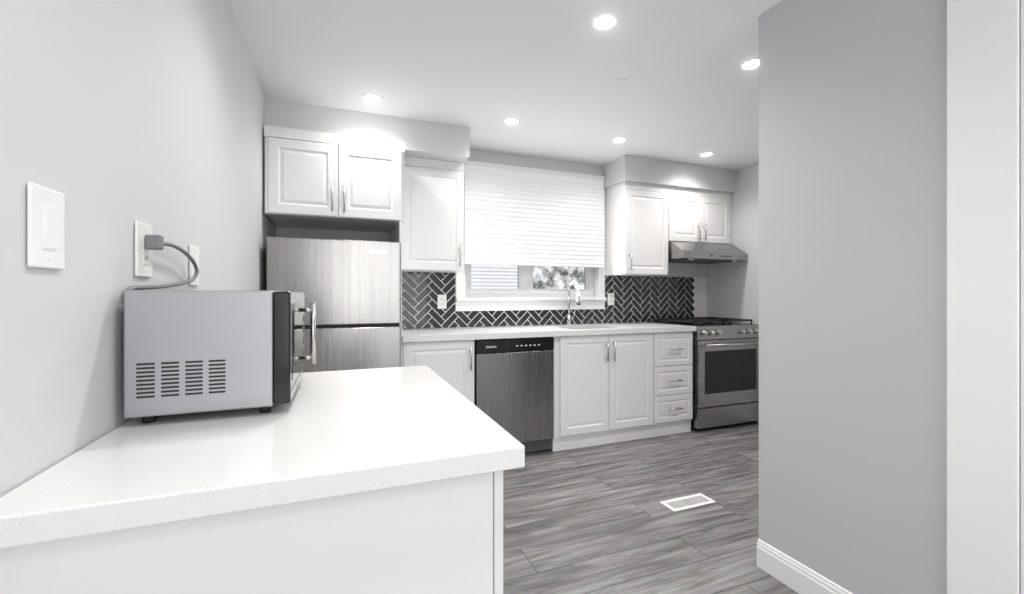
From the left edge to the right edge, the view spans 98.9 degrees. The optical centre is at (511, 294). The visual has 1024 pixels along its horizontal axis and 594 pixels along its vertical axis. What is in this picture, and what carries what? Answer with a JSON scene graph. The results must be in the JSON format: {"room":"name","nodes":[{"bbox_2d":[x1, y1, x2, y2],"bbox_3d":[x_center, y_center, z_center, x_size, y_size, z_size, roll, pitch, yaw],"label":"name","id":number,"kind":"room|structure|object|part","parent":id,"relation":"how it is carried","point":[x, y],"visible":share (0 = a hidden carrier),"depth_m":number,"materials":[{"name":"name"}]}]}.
{"room":"kitchen","nodes":[
{"label":"kitchen","id":0,"kind":"room"},
{"bbox_2d":[0,0,275,496],"bbox_3d":[-0.640,-0.016,0.281,0.120,2.420,6.430,0,0,-21],"label":"wall","id":1,"kind":"structure","parent":0,"point":[118,118],"depth_m":0.86,"materials":[{"name":"white paint"}]},
{"bbox_2d":[27,182,64,269],"bbox_3d":[-0.726,-0.104,0.687,0.012,0.126,0.086,0,0,-21],"label":"switch plate","id":2,"kind":"object","parent":1,"relation":"attached to","point":[45,227],"visible":1,"depth_m":0.68,"materials":[{"name":"white plastic"}]},
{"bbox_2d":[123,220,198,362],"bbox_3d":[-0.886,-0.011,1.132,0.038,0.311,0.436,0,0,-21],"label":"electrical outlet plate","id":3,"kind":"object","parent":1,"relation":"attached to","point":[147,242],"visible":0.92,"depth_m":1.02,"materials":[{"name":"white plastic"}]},
{"bbox_2d":[189,244,198,285],"bbox_3d":[-0.998,-0.091,1.379,0.010,0.126,0.086,0,0,-21],"label":"switch plate","id":4,"kind":"object","parent":1,"relation":"attached to","point":[193,251],"visible":0.75,"depth_m":1.36,"materials":[{"name":"white plastic"}]},
{"bbox_2d":[276,149,706,328],"bbox_3d":[0.159,-0.016,3.972,4.060,2.420,0.140,0,0,-21],"label":"wall","id":5,"kind":"structure","parent":0,"point":[685,270],"depth_m":3.84,"materials":[{"name":"white paint"}]},
{"bbox_2d":[264,125,404,232],"bbox_3d":[-1.194,-0.746,3.012,0.816,0.519,0.652,0,0,-21],"label":"upper cabinet","id":6,"kind":"object","parent":5,"relation":"attached to","point":[321,180],"visible":1,"depth_m":2.75,"materials":[{"name":"white wood"}]},
{"bbox_2d":[402,156,463,272],"bbox_3d":[-0.640,-0.593,3.385,0.484,0.824,0.362,0,0,-21],"label":"upper cabinet","id":7,"kind":"object","parent":5,"relation":"attached to","point":[433,232],"visible":0.92,"depth_m":3.25,"materials":[{"name":"white wood"}]},
{"bbox_2d":[455,189,605,310],"bbox_3d":[0.191,-0.451,3.944,1.450,1.180,0.155,0,0,-21],"label":"window","id":8,"kind":"structure","parent":5,"relation":"in","point":[493,287],"depth_m":3.94,"materials":[{"name":"white paint"}]},
{"bbox_2d":[464,160,604,267],"bbox_3d":[0.232,-0.678,3.866,1.350,0.855,0.044,0,0,-21],"label":"window blind","id":9,"kind":"object","parent":8,"relation":"attached to","point":[519,216],"visible":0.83,"depth_m":3.83,"materials":[{"name":"white fabric"}]},
{"bbox_2d":[402,272,706,328],"bbox_3d":[0.563,0.046,4.049,3.245,0.454,0.006,0,0,-21],"label":"backsplash","id":10,"kind":"structure","parent":5,"relation":"attached to","point":[642,298],"depth_m":4.08,"materials":[{"name":"black tile"}]},
{"bbox_2d":[438,295,446,308],"bbox_3d":[-0.574,0.059,3.595,0.074,0.116,0.008,0,0,-21],"label":"outlet","id":11,"kind":"object","parent":10,"relation":"attached to","point":[442,301],"visible":1,"depth_m":3.59,"materials":[{"name":"white plastic"}]},
{"bbox_2d":[608,293,613,304],"bbox_3d":[0.948,0.044,4.192,0.074,0.116,0.008,0,0,-21],"label":"outlet","id":12,"kind":"object","parent":10,"relation":"attached to","point":[610,298],"visible":1,"depth_m":4.19,"materials":[{"name":"white plastic"}]},
{"bbox_2d":[605,181,667,275],"bbox_3d":[1.175,-0.593,4.096,0.482,0.824,0.362,0,0,-21],"label":"upper cabinet","id":13,"kind":"object","parent":5,"relation":"attached to","point":[636,229],"visible":1,"depth_m":3.97,"materials":[{"name":"white wood"}]},
{"bbox_2d":[668,186,731,244],"bbox_3d":[1.770,-0.750,4.329,0.792,0.509,0.362,0,0,-21],"label":"upper cabinet","id":14,"kind":"object","parent":5,"relation":"attached to","point":[698,216],"visible":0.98,"depth_m":4.18,"materials":[{"name":"white wood"}]},
{"bbox_2d":[668,241,746,263],"bbox_3d":[1.794,-0.404,4.265,0.770,0.181,0.499,0,0,-21],"label":"range hood","id":15,"kind":"object","parent":14,"relation":"attached to","point":[694,253],"visible":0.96,"depth_m":4.07,"materials":[{"name":"silver metal"}]},
{"bbox_2d":[229,0,782,169],"bbox_3d":[1.306,-1.256,1.044,4.300,0.060,6.430,0,0,-21],"label":"ceiling","id":16,"kind":"structure","parent":0,"point":[548,73],"depth_m":2.37,"materials":[{"name":"white paint"}]},
{"bbox_2d":[266,98,469,162],"bbox_3d":[-1.008,-1.116,3.187,1.315,0.220,0.470,0,0,-21],"label":"ceiling soffit","id":17,"kind":"structure","parent":16,"relation":"attached to","point":[433,140],"depth_m":2.98,"materials":[{"name":"white paint"}]},
{"bbox_2d":[362,93,382,101],"bbox_3d":[-0.866,-1.223,2.722,0.124,0.004,0.124,0,0,-21],"label":"recessed light","id":18,"kind":"object","parent":16,"relation":"in","point":[371,97],"visible":1,"depth_m":2.72,"materials":[{"name":"white paint"}]},
{"bbox_2d":[503,118,520,124],"bbox_3d":[-0.002,-1.223,3.093,0.124,0.004,0.124,0,0,-21],"label":"recessed light","id":19,"kind":"object","parent":16,"relation":"in","point":[511,121],"visible":1,"depth_m":3.10,"materials":[{"name":"white paint"}]},
{"bbox_2d":[591,13,618,30],"bbox_3d":[0.418,-1.223,1.968,0.124,0.004,0.124,0,0,-21],"label":"recessed light","id":20,"kind":"object","parent":16,"relation":"in","point":[605,22],"visible":1,"depth_m":1.97,"materials":[{"name":"white paint"}]},
{"bbox_2d":[611,137,626,142],"bbox_3d":[0.850,-1.223,3.469,0.124,0.004,0.124,0,0,-21],"label":"recessed light","id":21,"kind":"object","parent":16,"relation":"in","point":[619,140],"visible":1,"depth_m":3.47,"materials":[{"name":"white paint"}]},
{"bbox_2d":[614,79,627,85],"bbox_3d":[0.630,-1.222,2.524,0.080,0.006,0.080,0,0,-21],"label":"ceiling detector","id":22,"kind":"object","parent":16,"relation":"attached to","point":[621,82],"visible":1,"depth_m":2.52,"materials":[{"name":"white paint"}]},
{"bbox_2d":[602,155,735,192],"bbox_3d":[1.531,-1.116,4.238,1.310,0.220,0.365,0,0,-21],"label":"ceiling soffit","id":23,"kind":"structure","parent":16,"relation":"attached to","point":[632,168],"depth_m":4.03,"materials":[{"name":"white paint"}]},
{"bbox_2d":[699,152,713,156],"bbox_3d":[1.699,-1.223,3.824,0.124,0.004,0.124,0,0,-21],"label":"recessed light","id":24,"kind":"object","parent":16,"relation":"in","point":[706,154],"visible":1,"depth_m":3.83,"materials":[{"name":"white paint"}]},
{"bbox_2d":[739,58,758,70],"bbox_3d":[1.276,-1.223,2.326,0.124,0.004,0.124,0,0,-21],"label":"recessed light","id":25,"kind":"object","parent":16,"relation":"in","point":[750,64],"visible":0.69,"depth_m":2.33,"materials":[{"name":"white paint"}]},
{"bbox_2d":[503,421,798,593],"bbox_3d":[1.306,1.224,1.044,4.300,0.060,6.430,0,0,-21],"label":"floor","id":26,"kind":"structure","parent":0,"point":[599,519],"depth_m":2.32,"materials":[{"name":"grey laminate"}]},
{"bbox_2d":[0,471,502,593],"bbox_3d":[-0.511,0.754,1.101,0.712,0.879,0.898,0,0,-21],"label":"base cabinet","id":27,"kind":"object","parent":26,"relation":"on","point":[441,537],"visible":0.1,"depth_m":0.69,"materials":[{"name":"white wood"}]},
{"bbox_2d":[0,365,524,548],"bbox_3d":[-0.498,0.294,1.110,0.742,0.040,0.970,0,0,-21],"label":"countertop","id":28,"kind":"structure","parent":27,"relation":"on","point":[324,434],"depth_m":0.75,"materials":[{"name":"white stone"}]},
{"bbox_2d":[124,290,315,422],"bbox_3d":[-0.721,0.132,1.178,0.344,0.282,0.481,0,0,-21],"label":"microwave","id":29,"kind":"object","parent":28,"relation":"on","point":[191,351],"visible":1,"depth_m":0.95,"materials":[{"name":"silver metal"}]},
{"bbox_2d":[266,221,401,372],"bbox_3d":[-1.182,0.356,2.987,0.775,1.675,0.708,0,0,-21],"label":"refrigerator","id":30,"kind":"object","parent":26,"relation":"on","point":[351,289],"depth_m":2.68,"materials":[{"name":"grey metal"}]},
{"bbox_3d":[-0.845,0.356,3.168,0.015,1.675,0.616,0,0,-21],"label":"fridge end panel","id":31,"kind":"part","parent":30,"relation":"part of","materials":[{"name":"white wood"}]},
{"bbox_2d":[474,337,553,452],"bbox_3d":[-0.074,0.755,3.452,0.611,0.878,0.598,0,0,-21],"label":"dishwasher","id":32,"kind":"object","parent":26,"relation":"on","point":[514,387],"visible":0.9,"depth_m":3.18,"materials":[{"name":"grey metal"}]},
{"bbox_2d":[402,331,692,451],"bbox_3d":[0.317,0.754,3.604,2.463,0.879,0.652,0,0,-21],"label":"base cabinet","id":33,"kind":"object","parent":26,"relation":"on","point":[611,388],"visible":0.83,"depth_m":3.48,"materials":[{"name":"white painted wood"},{"name":"nickel"}]},
{"bbox_2d":[402,322,695,341],"bbox_3d":[0.319,0.294,3.614,2.473,0.040,0.636,0,0,-21],"label":"countertop","id":34,"kind":"structure","parent":33,"relation":"on","point":[453,333],"depth_m":3.40,"materials":[{"name":"white stone"}]},
{"bbox_2d":[566,281,580,324],"bbox_3d":[0.562,0.076,3.877,0.096,0.394,0.215,0,0,-21],"label":"gooseneck faucet","id":35,"kind":"object","parent":34,"relation":"on","point":[578,302],"visible":1,"depth_m":3.93,"materials":[{"name":"silver metal"}]},
{"bbox_2d":[660,493,715,511],"bbox_3d":[1.010,1.191,2.512,0.305,0.005,0.118,0,0,-21],"label":"floor vent","id":36,"kind":"object","parent":26,"relation":"in","point":[686,502],"visible":1,"depth_m":2.51,"materials":[{"name":"white metal"}]},
{"bbox_2d":[650,317,758,429],"bbox_3d":[1.847,0.713,4.163,0.760,0.962,0.696,0,0,-21],"label":"range","id":37,"kind":"object","parent":26,"relation":"on","point":[725,364],"visible":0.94,"depth_m":3.88,"materials":[{"name":"silver metal"}]},
{"bbox_2d":[707,163,758,422],"bbox_3d":[3.252,-0.016,1.806,0.120,2.420,6.430,0,0,-21],"label":"wall","id":38,"kind":"structure","parent":0,"point":[732,289],"depth_m":4.25,"materials":[{"name":"white paint"}]},
{"bbox_2d":[757,0,946,593],"bbox_3d":[1.867,-0.016,0.087,0.133,2.420,4.000,0,0,-21],"label":"wall","id":39,"kind":"structure","parent":0,"point":[853,296],"depth_m":1.57,"materials":[{"name":"grey paint"}]},
{"bbox_2d":[947,0,1023,593],"bbox_3d":[1.364,0.134,1.200,0.018,2.120,0.260,0,0,-21],"label":"door frame","id":40,"kind":"structure","parent":39,"relation":"attached to","point":[985,296],"depth_m":1.24,"materials":[{"name":"white paint"}]}
]}

